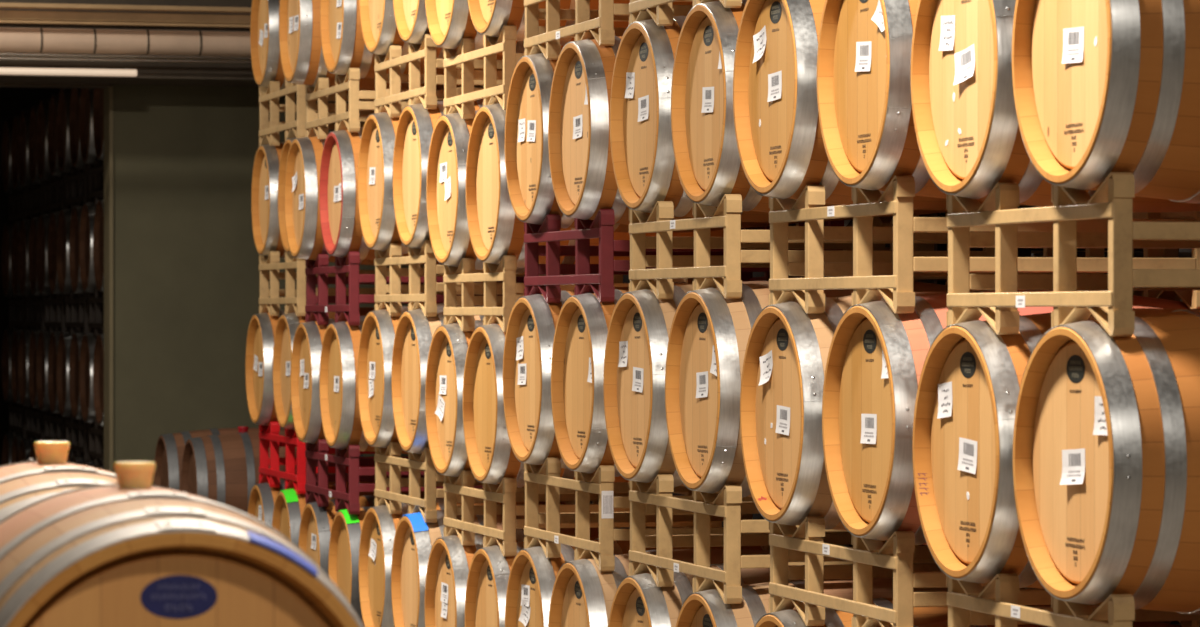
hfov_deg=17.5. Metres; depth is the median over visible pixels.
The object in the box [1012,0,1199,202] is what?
wine barrel
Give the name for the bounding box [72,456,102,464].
wine barrel
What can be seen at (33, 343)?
wine barrel
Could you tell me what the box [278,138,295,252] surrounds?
wine barrel
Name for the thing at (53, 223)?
wine barrel
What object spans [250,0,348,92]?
wine barrel
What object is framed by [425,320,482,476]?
wine barrel
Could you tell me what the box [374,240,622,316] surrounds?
rack
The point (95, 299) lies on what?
rack
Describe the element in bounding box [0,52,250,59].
pipe
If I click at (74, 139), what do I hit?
wine barrel
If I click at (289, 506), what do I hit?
wine barrel
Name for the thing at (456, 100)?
rack
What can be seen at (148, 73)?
ceiling beam
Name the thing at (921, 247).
rack
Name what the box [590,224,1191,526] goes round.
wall
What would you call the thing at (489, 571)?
wine barrel
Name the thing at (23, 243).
wine barrel
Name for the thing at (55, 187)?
rack
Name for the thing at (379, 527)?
wine barrel
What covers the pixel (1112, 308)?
rack
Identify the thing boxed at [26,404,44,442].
rack
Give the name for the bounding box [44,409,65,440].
rack
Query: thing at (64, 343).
wine barrel
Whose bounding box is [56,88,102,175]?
wine barrel
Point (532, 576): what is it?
wine barrel
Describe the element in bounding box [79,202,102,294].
wine barrel
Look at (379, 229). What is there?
wine barrel
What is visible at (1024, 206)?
wine barrel
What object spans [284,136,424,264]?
wine barrel
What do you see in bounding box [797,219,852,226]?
wine barrel
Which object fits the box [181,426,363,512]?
wine barrel
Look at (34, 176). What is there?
wine barrel
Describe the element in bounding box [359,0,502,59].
wine barrel
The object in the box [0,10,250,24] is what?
ceiling beam
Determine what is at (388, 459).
rack
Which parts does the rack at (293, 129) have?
post, post, rail, rail, post, post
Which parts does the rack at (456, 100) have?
post, post, rail, rail, post, post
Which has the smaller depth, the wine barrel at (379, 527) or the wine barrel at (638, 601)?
the wine barrel at (638, 601)
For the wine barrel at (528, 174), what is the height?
0.650 m
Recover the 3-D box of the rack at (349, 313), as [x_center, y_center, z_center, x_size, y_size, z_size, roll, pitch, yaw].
[-0.853,-0.112,18.030,0.839,0.331,1.102,0,0,-15]
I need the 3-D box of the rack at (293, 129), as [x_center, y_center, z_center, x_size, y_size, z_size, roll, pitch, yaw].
[-1.207,-1.010,19.581,0.838,0.328,1.112,0,0,-15]
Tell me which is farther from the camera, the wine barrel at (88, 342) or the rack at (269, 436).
the wine barrel at (88, 342)
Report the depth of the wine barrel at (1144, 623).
9.72 m
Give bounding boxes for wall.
[0,87,102,465]
[112,84,440,483]
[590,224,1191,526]
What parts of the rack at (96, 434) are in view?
post, rail, rail, post, post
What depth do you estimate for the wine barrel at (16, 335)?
31.00 m
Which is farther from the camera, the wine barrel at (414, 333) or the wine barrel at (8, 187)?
the wine barrel at (8, 187)
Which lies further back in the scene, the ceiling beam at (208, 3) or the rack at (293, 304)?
the ceiling beam at (208, 3)
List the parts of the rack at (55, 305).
post, rail, rail, post, post, post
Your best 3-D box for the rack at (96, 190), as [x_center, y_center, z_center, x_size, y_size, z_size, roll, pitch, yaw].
[-2.822,-0.850,25.206,0.838,0.308,1.072,0,0,-15]
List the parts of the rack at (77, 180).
post, post, rail, rail, post, post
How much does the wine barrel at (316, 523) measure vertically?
0.627 m
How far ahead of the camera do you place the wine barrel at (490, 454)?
14.41 m
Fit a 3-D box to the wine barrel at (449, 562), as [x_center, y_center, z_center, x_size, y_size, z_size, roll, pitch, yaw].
[-0.170,1.156,15.203,0.930,0.650,0.650,0,0,-15]
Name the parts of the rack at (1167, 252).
post, rail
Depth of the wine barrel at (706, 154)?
11.28 m
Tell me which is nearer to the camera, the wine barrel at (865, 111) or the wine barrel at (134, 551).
the wine barrel at (134, 551)
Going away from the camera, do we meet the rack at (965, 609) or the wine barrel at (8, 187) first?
the rack at (965, 609)
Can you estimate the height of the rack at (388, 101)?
0.307 m
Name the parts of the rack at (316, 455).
post, post, rail, rail, post, post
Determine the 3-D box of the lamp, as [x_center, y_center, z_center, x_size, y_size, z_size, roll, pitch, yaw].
[-3.779,-1.385,22.165,2.300,0.042,0.042,0,0,-15]
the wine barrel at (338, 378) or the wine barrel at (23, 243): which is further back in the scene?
the wine barrel at (23, 243)
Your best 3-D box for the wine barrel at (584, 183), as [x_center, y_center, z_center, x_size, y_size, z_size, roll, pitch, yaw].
[0.346,-0.607,12.973,0.930,0.650,0.650,0,0,-15]
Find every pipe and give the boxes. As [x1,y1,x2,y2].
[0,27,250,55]
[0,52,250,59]
[0,56,251,63]
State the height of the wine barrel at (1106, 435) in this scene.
0.650 m
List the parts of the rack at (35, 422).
post, rail, rail, post, post, post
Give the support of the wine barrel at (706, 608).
on the rack
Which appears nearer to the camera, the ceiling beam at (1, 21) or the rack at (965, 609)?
the rack at (965, 609)
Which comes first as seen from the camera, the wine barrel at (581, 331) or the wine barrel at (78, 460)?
the wine barrel at (581, 331)
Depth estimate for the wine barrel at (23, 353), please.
30.11 m
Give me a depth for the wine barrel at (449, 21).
15.02 m
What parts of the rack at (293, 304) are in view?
post, post, rail, rail, post, post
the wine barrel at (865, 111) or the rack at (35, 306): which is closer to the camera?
the wine barrel at (865, 111)
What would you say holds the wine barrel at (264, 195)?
on the rack at (293, 304)
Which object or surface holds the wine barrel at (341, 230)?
on the rack at (349, 313)
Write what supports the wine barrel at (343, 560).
on the rack
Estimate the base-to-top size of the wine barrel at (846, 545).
0.650 m
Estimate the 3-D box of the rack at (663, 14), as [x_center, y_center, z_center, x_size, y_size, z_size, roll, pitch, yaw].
[0.628,-1.021,11.742,0.838,0.296,1.072,0,0,-15]
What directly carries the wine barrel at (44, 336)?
on the rack at (55, 428)
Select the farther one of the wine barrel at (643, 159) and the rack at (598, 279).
the rack at (598, 279)
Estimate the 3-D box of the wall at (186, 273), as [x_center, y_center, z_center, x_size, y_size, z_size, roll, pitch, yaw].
[-1.513,-0.755,23.698,2.940,4.750,0.220,0,0,-15]
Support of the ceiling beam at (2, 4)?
attached to the ceiling beam at (4, 14)
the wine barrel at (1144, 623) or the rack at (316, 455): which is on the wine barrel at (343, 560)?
the rack at (316, 455)
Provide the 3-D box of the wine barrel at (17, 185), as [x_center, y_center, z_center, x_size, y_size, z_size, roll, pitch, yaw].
[-4.173,-1.270,30.930,0.930,0.650,0.650,0,0,-15]
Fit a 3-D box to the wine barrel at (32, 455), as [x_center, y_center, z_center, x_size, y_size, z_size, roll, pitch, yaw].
[-3.813,1.260,29.412,0.930,0.650,0.650,0,0,-15]
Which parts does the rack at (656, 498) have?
post, post, rail, rail, post, post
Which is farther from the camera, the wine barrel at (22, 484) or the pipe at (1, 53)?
the pipe at (1, 53)
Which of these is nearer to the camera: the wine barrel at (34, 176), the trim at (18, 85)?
the trim at (18, 85)
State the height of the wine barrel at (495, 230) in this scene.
0.650 m
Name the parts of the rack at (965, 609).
post, post, rail, post, post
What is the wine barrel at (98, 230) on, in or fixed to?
on the rack at (95, 299)
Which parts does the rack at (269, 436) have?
post, post, rail, rail, post, post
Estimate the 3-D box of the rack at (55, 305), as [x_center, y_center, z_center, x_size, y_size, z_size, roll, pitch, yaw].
[-3.543,-0.005,28.242,0.838,0.318,1.072,0,0,-15]
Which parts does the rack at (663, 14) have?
post, rail, post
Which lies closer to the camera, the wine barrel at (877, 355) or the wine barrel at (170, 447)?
the wine barrel at (877, 355)
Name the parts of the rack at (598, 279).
post, post, rail, rail, post, post, post, post, rail, post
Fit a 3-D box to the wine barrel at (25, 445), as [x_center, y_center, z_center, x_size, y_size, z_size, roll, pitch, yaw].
[-3.995,1.260,30.108,0.930,0.650,0.650,0,0,-15]
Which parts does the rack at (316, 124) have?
post, post, rail, rail, post, post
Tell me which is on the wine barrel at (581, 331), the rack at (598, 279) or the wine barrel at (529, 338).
the rack at (598, 279)
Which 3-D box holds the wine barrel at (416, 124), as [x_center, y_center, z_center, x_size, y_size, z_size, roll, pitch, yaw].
[-0.345,-0.565,16.127,0.930,0.650,0.650,0,0,-15]
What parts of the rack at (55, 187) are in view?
post, rail, rail, post, post, post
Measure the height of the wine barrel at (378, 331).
0.650 m
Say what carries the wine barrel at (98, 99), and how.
on the rack at (96, 190)
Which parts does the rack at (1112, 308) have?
post, post, rail, rail, post, post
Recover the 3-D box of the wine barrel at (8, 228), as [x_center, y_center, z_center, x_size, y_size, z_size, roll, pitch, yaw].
[-4.355,-0.430,31.627,0.930,0.650,0.650,0,0,-15]
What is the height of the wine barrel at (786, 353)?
0.650 m
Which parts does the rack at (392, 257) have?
post, post, rail, rail, post, post, post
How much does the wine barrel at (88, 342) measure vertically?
0.650 m
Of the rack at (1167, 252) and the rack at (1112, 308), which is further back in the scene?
the rack at (1167, 252)
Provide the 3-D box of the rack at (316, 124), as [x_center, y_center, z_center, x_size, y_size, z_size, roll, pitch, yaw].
[-0.853,-0.953,18.030,0.838,0.288,1.102,0,0,-15]
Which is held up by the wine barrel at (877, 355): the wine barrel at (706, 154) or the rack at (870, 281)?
the rack at (870, 281)
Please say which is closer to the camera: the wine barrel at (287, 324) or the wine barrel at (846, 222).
the wine barrel at (846, 222)
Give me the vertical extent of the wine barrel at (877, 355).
0.650 m
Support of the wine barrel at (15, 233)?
on the rack
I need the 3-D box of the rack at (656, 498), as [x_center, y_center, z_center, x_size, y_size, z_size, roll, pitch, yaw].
[0.627,0.659,11.741,0.839,0.341,1.072,0,0,-15]
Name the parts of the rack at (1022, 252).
post, post, post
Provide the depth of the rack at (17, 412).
31.35 m
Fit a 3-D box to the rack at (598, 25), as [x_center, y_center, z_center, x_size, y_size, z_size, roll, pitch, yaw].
[0.270,-1.024,13.326,0.839,0.301,1.072,0,0,-15]
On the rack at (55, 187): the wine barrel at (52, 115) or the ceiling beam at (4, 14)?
the wine barrel at (52, 115)
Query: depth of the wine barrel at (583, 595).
12.83 m
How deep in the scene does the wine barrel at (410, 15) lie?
16.03 m
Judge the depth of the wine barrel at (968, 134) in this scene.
8.81 m
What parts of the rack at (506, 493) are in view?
post, post, rail, rail, post, post, post, post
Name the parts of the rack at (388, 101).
post, post, rail, rail, post, post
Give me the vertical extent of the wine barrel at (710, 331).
0.650 m
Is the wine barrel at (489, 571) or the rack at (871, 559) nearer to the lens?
the rack at (871, 559)
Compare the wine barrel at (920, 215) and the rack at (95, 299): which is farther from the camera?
the rack at (95, 299)
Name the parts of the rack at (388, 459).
post, post, rail, rail, post, post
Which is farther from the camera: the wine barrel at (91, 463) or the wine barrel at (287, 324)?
the wine barrel at (91, 463)
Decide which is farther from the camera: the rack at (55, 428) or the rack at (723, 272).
the rack at (55, 428)
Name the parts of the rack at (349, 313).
post, post, rail, rail, post, post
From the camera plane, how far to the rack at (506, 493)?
14.57 m
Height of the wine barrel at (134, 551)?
0.686 m
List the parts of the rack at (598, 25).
post, rail, post, rail, post, post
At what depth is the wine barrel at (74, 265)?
26.41 m
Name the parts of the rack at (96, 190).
post, rail, rail, post, post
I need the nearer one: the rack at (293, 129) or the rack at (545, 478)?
the rack at (545, 478)
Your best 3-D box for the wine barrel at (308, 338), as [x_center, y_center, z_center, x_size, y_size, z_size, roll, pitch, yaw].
[-0.968,0.323,18.387,0.898,0.627,0.627,0,0,-15]
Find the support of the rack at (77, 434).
on the wine barrel at (69, 458)
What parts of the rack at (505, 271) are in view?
post, post, rail, rail, post, post, rail, post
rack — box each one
[9,400,25,439]
[26,293,102,332]
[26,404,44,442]
[44,172,102,216]
[44,291,65,334]
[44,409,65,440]
[65,164,102,211]
[65,290,88,335]
[65,413,102,461]
[88,159,103,205]
[88,288,103,336]
[88,419,103,466]
[259,79,461,145]
[259,251,461,315]
[259,422,408,493]
[305,68,483,139]
[305,251,523,325]
[305,439,524,514]
[374,34,502,117]
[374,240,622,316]
[374,442,598,522]
[443,25,523,118]
[443,255,693,331]
[443,470,721,556]
[524,0,692,59]
[524,209,843,302]
[524,458,843,571]
[629,0,741,25]
[629,194,994,298]
[629,475,984,603]
[769,176,1199,312]
[769,516,1199,626]
[796,216,1107,276]
[933,207,1191,284]
[946,172,1199,335]
[946,573,1199,626]
[1133,217,1191,300]
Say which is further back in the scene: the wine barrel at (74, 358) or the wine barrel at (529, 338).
the wine barrel at (74, 358)
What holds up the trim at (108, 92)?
attached to the wall at (186, 273)
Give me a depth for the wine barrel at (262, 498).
19.74 m
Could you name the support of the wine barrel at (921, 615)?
on the rack
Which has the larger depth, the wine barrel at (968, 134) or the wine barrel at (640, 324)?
the wine barrel at (640, 324)
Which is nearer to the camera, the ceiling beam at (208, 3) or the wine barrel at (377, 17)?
the wine barrel at (377, 17)
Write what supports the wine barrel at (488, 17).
on the rack at (456, 100)
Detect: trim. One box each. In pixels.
[0,83,111,88]
[104,87,112,472]
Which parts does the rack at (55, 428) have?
post, rail, rail, post, post, post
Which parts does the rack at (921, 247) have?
post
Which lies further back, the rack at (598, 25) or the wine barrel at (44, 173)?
the wine barrel at (44, 173)
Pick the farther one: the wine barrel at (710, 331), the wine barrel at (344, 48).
the wine barrel at (344, 48)
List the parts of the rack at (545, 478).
post, post, rail, rail, post, post, post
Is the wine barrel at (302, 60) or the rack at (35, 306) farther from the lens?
the rack at (35, 306)
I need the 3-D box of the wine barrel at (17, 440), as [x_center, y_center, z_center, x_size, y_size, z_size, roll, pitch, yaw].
[-4.173,1.260,30.929,0.930,0.650,0.652,0,0,-15]
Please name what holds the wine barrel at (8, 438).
on the rack
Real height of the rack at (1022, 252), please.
0.298 m
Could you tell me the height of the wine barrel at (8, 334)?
0.650 m
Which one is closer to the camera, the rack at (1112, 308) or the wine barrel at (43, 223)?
the rack at (1112, 308)
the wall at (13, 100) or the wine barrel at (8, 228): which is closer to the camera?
the wine barrel at (8, 228)
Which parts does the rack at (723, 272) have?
post, post, rail, rail, post, post, post, post, rail, post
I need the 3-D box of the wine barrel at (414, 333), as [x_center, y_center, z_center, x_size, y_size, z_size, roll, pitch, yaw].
[-0.349,0.279,16.128,0.930,0.650,0.650,0,0,-15]
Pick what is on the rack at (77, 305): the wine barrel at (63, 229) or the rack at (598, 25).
the wine barrel at (63, 229)
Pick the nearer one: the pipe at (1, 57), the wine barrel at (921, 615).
the wine barrel at (921, 615)
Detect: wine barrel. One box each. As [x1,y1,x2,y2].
[0,441,117,518]
[0,462,363,626]
[2,120,13,192]
[2,223,12,296]
[2,329,12,401]
[2,433,13,464]
[11,116,22,189]
[11,222,22,296]
[11,329,22,403]
[11,435,22,462]
[18,110,31,186]
[18,219,30,295]
[18,329,30,406]
[18,439,31,462]
[28,105,40,183]
[28,217,40,295]
[28,330,40,408]
[29,442,36,460]
[36,99,50,179]
[36,214,50,294]
[36,330,50,411]
[48,94,61,176]
[48,212,60,294]
[48,331,60,413]
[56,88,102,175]
[56,208,102,296]
[56,328,102,416]
[67,449,102,462]
[69,88,86,168]
[69,206,102,295]
[69,330,102,419]
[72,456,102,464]
[79,88,102,165]
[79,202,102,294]
[79,331,102,422]
[83,460,102,467]
[93,89,103,159]
[93,200,103,291]
[93,333,103,425]
[154,428,284,491]
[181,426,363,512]
[245,310,284,427]
[247,480,374,526]
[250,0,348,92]
[251,142,284,258]
[272,483,424,545]
[273,307,374,429]
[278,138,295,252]
[279,0,474,90]
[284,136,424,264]
[291,316,365,443]
[298,495,424,575]
[319,127,438,262]
[319,319,407,453]
[320,0,502,78]
[328,506,373,625]
[358,112,407,253]
[358,303,443,450]
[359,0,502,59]
[359,498,565,626]
[391,305,502,453]
[391,510,629,626]
[393,0,441,47]
[393,98,483,248]
[425,0,564,54]
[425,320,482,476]
[425,528,614,626]
[426,110,524,273]
[463,324,628,487]
[465,536,598,626]
[466,104,723,267]
[468,0,692,44]
[503,287,628,467]
[505,53,723,232]
[505,538,761,626]
[548,36,804,228]
[548,549,769,626]
[551,285,680,476]
[603,281,768,486]
[608,563,769,626]
[610,16,852,222]
[665,282,972,496]
[671,0,947,216]
[676,578,947,626]
[733,0,1023,209]
[740,292,947,530]
[755,598,1050,626]
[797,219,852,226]
[817,0,984,200]
[822,290,1188,544]
[844,544,927,546]
[911,0,1199,211]
[912,308,1180,588]
[913,621,1181,626]
[919,213,932,216]
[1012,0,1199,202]
[1013,308,1199,614]
[1018,205,1039,207]
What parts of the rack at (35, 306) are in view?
post, rail, rail, post, post, post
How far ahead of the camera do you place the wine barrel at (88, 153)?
25.56 m
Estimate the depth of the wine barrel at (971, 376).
8.80 m
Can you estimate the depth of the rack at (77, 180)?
26.63 m
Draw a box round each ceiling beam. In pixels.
[0,0,251,6]
[0,2,251,12]
[0,8,480,86]
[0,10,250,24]
[0,20,249,27]
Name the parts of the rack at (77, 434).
post, post, rail, rail, post, post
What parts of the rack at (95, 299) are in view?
post, rail, rail, post, post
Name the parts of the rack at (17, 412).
post, post, rail, rail, post, post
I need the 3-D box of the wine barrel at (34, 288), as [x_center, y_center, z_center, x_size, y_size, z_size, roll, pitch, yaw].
[-3.813,-0.430,29.412,0.930,0.650,0.650,0,0,-15]
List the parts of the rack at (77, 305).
post, post, rail, rail, post, post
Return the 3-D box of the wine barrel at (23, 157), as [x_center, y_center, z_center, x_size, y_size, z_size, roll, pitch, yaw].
[-3.994,-1.270,30.108,0.930,0.650,0.652,0,0,-15]
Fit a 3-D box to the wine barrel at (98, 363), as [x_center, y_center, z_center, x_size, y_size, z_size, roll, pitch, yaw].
[-2.731,0.420,24.857,0.930,0.650,0.650,0,0,-15]
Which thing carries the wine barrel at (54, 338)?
on the rack at (55, 428)
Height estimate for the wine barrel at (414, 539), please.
0.650 m
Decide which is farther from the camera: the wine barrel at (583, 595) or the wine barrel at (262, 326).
the wine barrel at (262, 326)
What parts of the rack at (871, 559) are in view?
post, post, rail, rail, post, post, post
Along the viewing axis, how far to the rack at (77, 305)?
26.61 m
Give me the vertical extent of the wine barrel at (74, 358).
0.650 m
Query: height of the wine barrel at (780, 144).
0.650 m
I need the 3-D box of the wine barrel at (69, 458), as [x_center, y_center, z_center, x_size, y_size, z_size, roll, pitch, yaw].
[-3.273,1.260,27.072,0.930,0.650,0.650,0,0,-15]
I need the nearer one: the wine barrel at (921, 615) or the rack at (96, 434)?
the wine barrel at (921, 615)
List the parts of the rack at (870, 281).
post, post, rail, rail, post, post, post, post, post, rail, post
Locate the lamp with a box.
[0,67,136,76]
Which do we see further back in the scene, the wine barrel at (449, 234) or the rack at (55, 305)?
the rack at (55, 305)
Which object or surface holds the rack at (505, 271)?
on the wine barrel at (449, 343)

